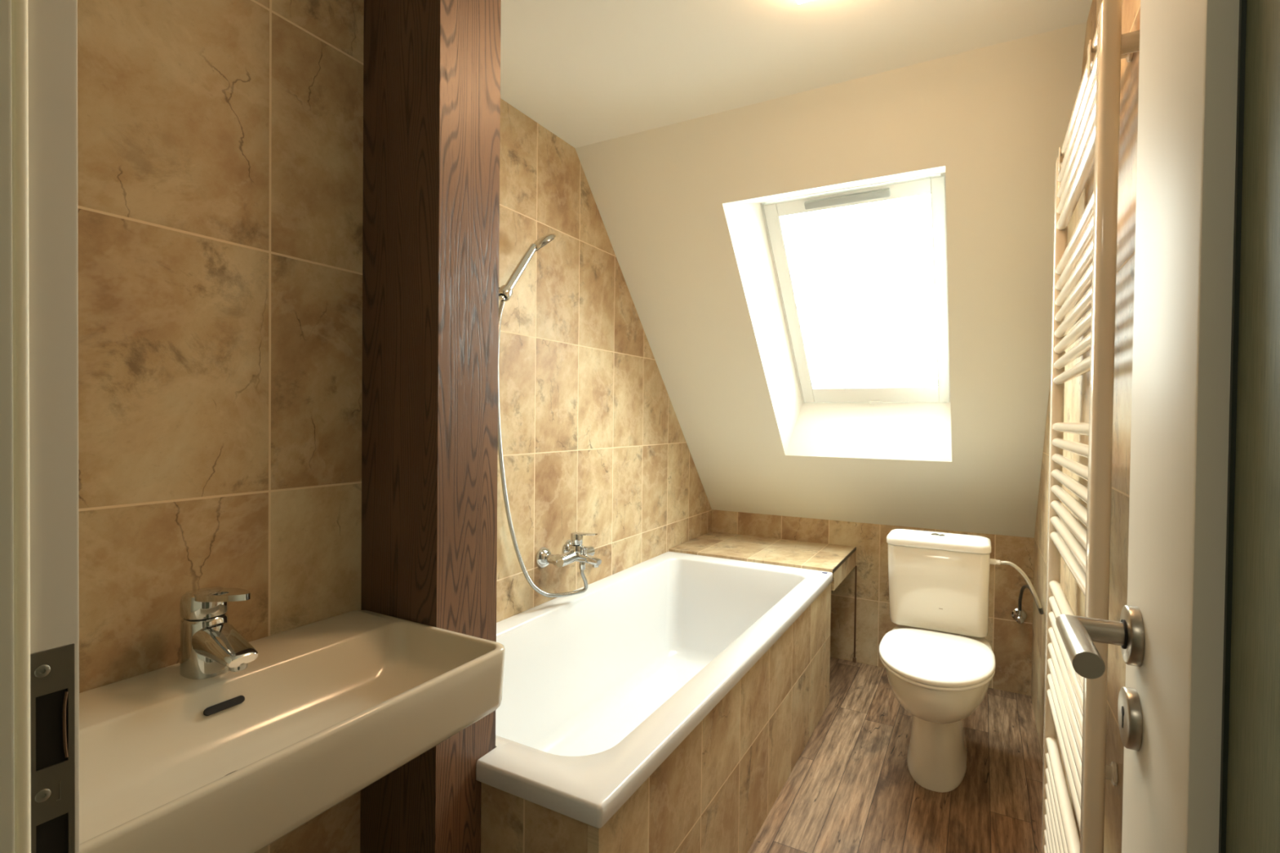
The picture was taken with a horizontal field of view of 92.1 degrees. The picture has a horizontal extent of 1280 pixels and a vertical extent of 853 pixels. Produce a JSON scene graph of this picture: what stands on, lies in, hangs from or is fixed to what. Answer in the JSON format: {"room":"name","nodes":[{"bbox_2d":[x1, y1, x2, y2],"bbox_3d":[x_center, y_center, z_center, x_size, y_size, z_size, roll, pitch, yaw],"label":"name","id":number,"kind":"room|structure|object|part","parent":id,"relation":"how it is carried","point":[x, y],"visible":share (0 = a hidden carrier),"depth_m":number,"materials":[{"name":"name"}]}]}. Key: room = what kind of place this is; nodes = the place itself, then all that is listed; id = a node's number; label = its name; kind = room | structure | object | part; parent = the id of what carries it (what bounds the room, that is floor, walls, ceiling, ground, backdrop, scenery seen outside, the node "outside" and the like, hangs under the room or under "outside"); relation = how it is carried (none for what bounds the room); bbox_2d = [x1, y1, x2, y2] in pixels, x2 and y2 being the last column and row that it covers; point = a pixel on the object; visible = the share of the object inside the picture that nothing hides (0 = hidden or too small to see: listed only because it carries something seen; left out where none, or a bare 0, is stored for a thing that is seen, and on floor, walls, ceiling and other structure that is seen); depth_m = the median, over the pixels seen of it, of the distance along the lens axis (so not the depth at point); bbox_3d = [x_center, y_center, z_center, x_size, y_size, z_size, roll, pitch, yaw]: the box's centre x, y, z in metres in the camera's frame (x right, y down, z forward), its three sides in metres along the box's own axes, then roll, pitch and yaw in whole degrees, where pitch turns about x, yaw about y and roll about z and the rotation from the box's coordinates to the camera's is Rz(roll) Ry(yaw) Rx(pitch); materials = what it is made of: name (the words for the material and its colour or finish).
{"room":"bathroom","nodes":[
{"label":"bathroom","id":0,"kind":"room"},
{"bbox_2d":[77,0,364,852],"bbox_3d":[-0.740,0.079,1.010,0.290,2.152,0.726,1,1,29],"label":"wall","id":1,"kind":"structure","parent":0,"point":[220,142],"depth_m":0.91,"materials":[{"name":"tile"}]},
{"bbox_2d":[79,610,505,852],"bbox_3d":[-0.492,0.386,0.797,0.358,0.096,0.565,1,1,29],"label":"washbasin","id":2,"kind":"object","parent":1,"relation":"attached to","point":[326,709],"visible":0.94,"depth_m":0.77,"materials":[{"name":"beige ceramic"}]},
{"bbox_2d":[179,586,257,679],"bbox_3d":[-0.567,0.276,0.832,0.134,0.121,0.053,1,1,29],"label":"faucet","id":3,"kind":"object","parent":2,"relation":"on","point":[211,646],"visible":1,"depth_m":0.82,"materials":[{"name":"silver metal"}]},
{"bbox_3d":[-0.566,0.237,0.831,0.133,0.043,0.052,1,1,29],"label":"lever","id":4,"kind":"part","parent":3,"relation":"part of","materials":[{"name":"silver metal"}]},
{"bbox_2d":[496,97,711,622],"bbox_3d":[-0.217,0.060,2.352,0.100,2.162,2.500,1,1,29],"label":"wall","id":5,"kind":"structure","parent":0,"point":[593,441],"depth_m":2.19,"materials":[{"name":"tile"}]},
{"bbox_2d":[498,284,512,301],"bbox_3d":[-0.414,-0.385,1.775,0.100,0.053,0.052,1,1,29],"label":"holder","id":6,"kind":"object","parent":5,"relation":"attached to","point":[505,290],"visible":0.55,"depth_m":1.75,"materials":[{"name":"silver metal"}]},
{"bbox_2d":[498,233,555,301],"bbox_3d":[-0.331,-0.474,1.832,0.089,0.234,0.218,1,1,29],"label":"shower","id":7,"kind":"object","parent":6,"relation":"on","point":[544,240],"visible":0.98,"depth_m":1.82,"materials":[{"name":"silver metal"}]},
{"bbox_3d":[-0.357,-0.454,1.807,0.025,0.193,0.150,1,1,33],"label":"handle","id":8,"kind":"part","parent":7,"relation":"part of","materials":[{"name":"silver metal"}]},
{"bbox_2d":[497,301,587,597],"bbox_3d":[-0.312,0.104,1.945,0.073,0.929,0.409,1,1,34],"label":"shower hose","id":9,"kind":"object","parent":7,"relation":"hanging from","point":[531,583],"visible":0.82,"depth_m":1.87,"materials":[{"name":"silver metal"}]},
{"bbox_2d":[535,532,601,569],"bbox_3d":[-0.211,0.417,2.086,0.178,0.126,0.222,1,1,29],"label":"mixer","id":10,"kind":"object","parent":5,"relation":"attached to","point":[574,550],"visible":1,"depth_m":2.05,"materials":[{"name":"silver metal"}]},
{"bbox_2d":[579,561,585,569],"bbox_3d":[-0.194,0.467,2.077,0.021,0.028,0.021,1,1,29],"label":"outlet","id":11,"kind":"object","parent":10,"relation":"attached to","point":[582,564],"depth_m":2.07,"materials":[{"name":"silver metal"}]},
{"bbox_3d":[-0.189,0.377,2.073,0.100,0.045,0.041,1,1,29],"label":"lever","id":12,"kind":"part","parent":10,"relation":"part of","materials":[{"name":"silver metal"}]},
{"bbox_3d":[-0.185,0.417,2.071,0.020,0.028,0.020,1,1,29],"label":"diverter knob","id":13,"kind":"part","parent":10,"relation":"part of","materials":[{"name":"silver metal"}]},
{"bbox_3d":[-0.172,0.446,2.065,0.088,0.042,0.036,1,1,29],"label":"spout","id":14,"kind":"part","parent":10,"relation":"part of","materials":[{"name":"silver metal"}]},
{"bbox_2d":[500,0,1092,147],"bbox_3d":[-0.019,-1.020,1.042,1.682,0.100,1.818,1,1,29],"label":"ceiling","id":15,"kind":"structure","parent":0,"point":[587,72],"depth_m":1.58,"materials":[{"name":"white paint"}]},
{"bbox_2d":[795,0,810,4],"bbox_3d":[0.391,-0.953,1.241,0.200,0.030,0.200,1,1,29],"label":"recessed light","id":16,"kind":"object","parent":15,"relation":"in","point":[799,2],"visible":1,"depth_m":1.36,"materials":[{"name":"white paint"}]},
{"bbox_2d":[574,22,1086,537],"bbox_3d":[0.731,-0.248,2.420,1.602,1.496,1.354,1,1,29],"label":"wall","id":17,"kind":"structure","parent":0,"point":[997,117],"depth_m":2.13,"materials":[{"name":"white paint"}]},
{"bbox_2d":[722,165,951,462],"bbox_3d":[0.784,-0.337,2.331,0.690,0.958,0.839,1,1,29],"label":"window reveal","id":18,"kind":"structure","parent":17,"relation":"attached to","point":[885,431],"depth_m":2.60,"materials":[{"name":"white paint"}]},
{"bbox_2d":[711,509,1034,696],"bbox_3d":[1.060,0.795,3.047,1.682,0.700,0.100,1,1,29],"label":"wall","id":19,"kind":"structure","parent":0,"point":[1010,641],"depth_m":2.95,"materials":[{"name":"tile"}]},
{"bbox_2d":[668,531,856,591],"bbox_3d":[0.592,0.627,2.947,0.754,0.094,0.524,1,1,29],"label":"tiled ledge","id":20,"kind":"object","parent":19,"relation":"attached to","point":[839,560],"visible":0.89,"depth_m":2.87,"materials":[{"name":"tile"}]},
{"bbox_3d":[0.921,0.594,2.764,0.003,0.014,0.524,1,1,29],"label":"edge trim","id":21,"kind":"part","parent":20,"relation":"part of","materials":[{"name":"grey"}]},
{"bbox_2d":[852,565,857,662],"bbox_3d":[1.044,0.911,2.992,0.016,0.470,0.012,1,1,29],"label":"trim","id":22,"kind":"structure","parent":19,"relation":"attached to","point":[854,659],"depth_m":2.99,"materials":[{"name":"brown metal"}]},
{"bbox_2d":[1011,608,1026,623],"bbox_3d":[1.619,0.812,2.628,0.056,0.062,0.088,1,1,29],"label":"valve","id":23,"kind":"object","parent":19,"relation":"attached to","point":[1020,616],"visible":0.99,"depth_m":2.65,"materials":[{"name":"silver metal"}]},
{"bbox_2d":[1000,560,1043,614],"bbox_3d":[1.459,0.627,2.379,0.132,0.316,0.580,1,1,29],"label":"supply hose","id":24,"kind":"object","parent":23,"relation":"attached to","point":[1029,586],"visible":1,"depth_m":2.13,"materials":[{"name":"silver metal"}]},
{"bbox_2d":[747,657,1042,852],"bbox_3d":[0.335,1.198,0.911,2.500,0.060,4.700,1,1,29],"label":"floor","id":25,"kind":"structure","parent":0,"point":[851,788],"depth_m":1.98,"materials":[{"name":"wood"}]},
{"bbox_2d":[360,0,501,852],"bbox_3d":[-0.388,0.091,1.143,0.194,2.132,0.146,1,1,29],"label":"wooden post","id":26,"kind":"object","parent":25,"relation":"on","point":[432,68],"visible":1,"depth_m":1.08,"materials":[{"name":"brown wood"}]},
{"bbox_2d":[480,583,831,852],"bbox_3d":[0.037,0.893,1.969,0.741,0.512,1.775,1,1,29],"label":"tub surround","id":27,"kind":"object","parent":25,"relation":"on","point":[717,789],"visible":0.53,"depth_m":1.50,"materials":[{"name":"tile"}]},
{"bbox_3d":[-0.187,0.904,1.090,0.234,0.512,0.020,1,1,29],"label":"panel","id":28,"kind":"part","parent":27,"relation":"part of","materials":[{"name":"tile"}]},
{"bbox_2d":[475,551,832,828],"bbox_3d":[0.034,0.804,1.948,0.753,0.412,1.765,1,1,29],"label":"bathtub","id":29,"kind":"object","parent":27,"relation":"in","point":[602,684],"visible":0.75,"depth_m":2.04,"materials":[{"name":"white ceramic"}]},
{"bbox_3d":[0.351,0.899,1.794,0.022,0.512,1.775,1,1,29],"label":"panel","id":30,"kind":"part","parent":27,"relation":"part of","materials":[{"name":"tile"}]},
{"bbox_2d":[879,528,1000,792],"bbox_3d":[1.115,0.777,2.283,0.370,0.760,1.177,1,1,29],"label":"toilet","id":31,"kind":"object","parent":25,"relation":"on","point":[939,662],"visible":1,"depth_m":2.08,"materials":[{"name":"white ceramic"}]},
{"bbox_3d":[0.942,0.747,1.969,0.335,0.011,0.458,1,1,29],"label":"seat","id":32,"kind":"part","parent":31,"relation":"part of","materials":[{"name":"white plastic"}]},
{"bbox_3d":[0.942,0.730,1.968,0.337,0.021,0.459,1,1,29],"label":"lid","id":33,"kind":"part","parent":31,"relation":"part of","materials":[{"name":"white plastic"}]},
{"bbox_3d":[0.989,0.956,2.061,0.329,0.406,0.651,1,1,29],"label":"bowl","id":34,"kind":"part","parent":31,"relation":"part of","materials":[{"name":"white ceramic"}]},
{"bbox_3d":[1.099,0.419,2.273,0.341,0.036,0.189,1,1,29],"label":"cistern lid","id":35,"kind":"part","parent":31,"relation":"part of","materials":[{"name":"white ceramic"}]},
{"bbox_2d":[1031,0,1140,852],"bbox_3d":[1.035,0.088,1.348,0.100,2.162,3.040,1,1,29],"label":"wall","id":36,"kind":"structure","parent":0,"point":[1077,390],"depth_m":1.06,"materials":[{"name":"stone"}]},
{"bbox_2d":[1040,0,1139,852],"bbox_3d":[0.868,0.213,1.215,0.057,1.722,0.679,1,1,29],"label":"towel radiator","id":37,"kind":"object","parent":36,"relation":"attached to","point":[1084,268],"visible":0.94,"depth_m":1.03,"materials":[{"name":"white metal"}]},
{"bbox_3d":[-0.434,0.102,0.333,1.682,2.132,0.160,1,1,29],"label":"wall","id":38,"kind":"structure","parent":0,"visible":0},
{"bbox_2d":[0,0,79,852],"bbox_3d":[-0.143,0.129,0.154,0.785,2.090,0.208,1,1,29],"label":"door frame","id":39,"kind":"structure","parent":38,"relation":"in","point":[39,582],"depth_m":0.36,"materials":[{"name":"white paint"}]},
{"bbox_2d":[30,643,75,852],"bbox_3d":[-0.351,0.231,0.368,0.002,0.196,0.020,1,1,29],"label":"strike plate","id":40,"kind":"object","parent":39,"relation":"attached to","point":[52,707],"visible":1,"depth_m":0.37,"materials":[{"name":"silver metal"}]},
{"bbox_2d":[1055,0,1279,852],"bbox_3d":[0.321,0.180,0.348,0.100,1.977,0.581,1,1,29],"label":"door","id":41,"kind":"structure","parent":39,"relation":"attached to","point":[1203,578],"depth_m":0.41,"materials":[{"name":"white paint"}]},
{"bbox_3d":[0.389,0.186,0.524,0.049,0.024,0.124,1,1,29],"label":"lever","id":42,"kind":"part","parent":41,"relation":"part of","materials":[{"name":"silver metal"}]},
{"bbox_3d":[0.398,0.188,0.528,0.060,0.052,0.140,1,1,29],"label":"door handle","id":43,"kind":"part","parent":41,"relation":"part of","materials":[{"name":"silver metal"}]},
{"bbox_2d":[1117,686,1142,751],"bbox_3d":[0.440,0.262,0.555,0.010,0.052,0.052,1,1,29],"label":"keyhole escutcheon","id":44,"kind":"object","parent":41,"relation":"attached to","point":[1129,708],"visible":1,"depth_m":0.54,"materials":[{"name":"silver metal"}]},
{"bbox_3d":[0.314,0.177,0.271,0.004,1.680,0.306,1,1,29],"label":"glass panel","id":45,"kind":"part","parent":41,"relation":"part of","materials":[{"name":"grey glass"}]},
{"bbox_3d":[0.751,-0.371,2.451,1.782,1.875,1.723,1,1,29],"label":"ceiling","id":46,"kind":"structure","parent":0,"visible":0},
{"bbox_2d":[760,173,950,404],"bbox_3d":[0.877,-0.495,2.435,0.722,0.892,0.821,1,1,29],"label":"window","id":47,"kind":"structure","parent":46,"relation":"attached to","point":[920,391],"depth_m":2.36,"materials":[{"name":"white paint"}]}
]}

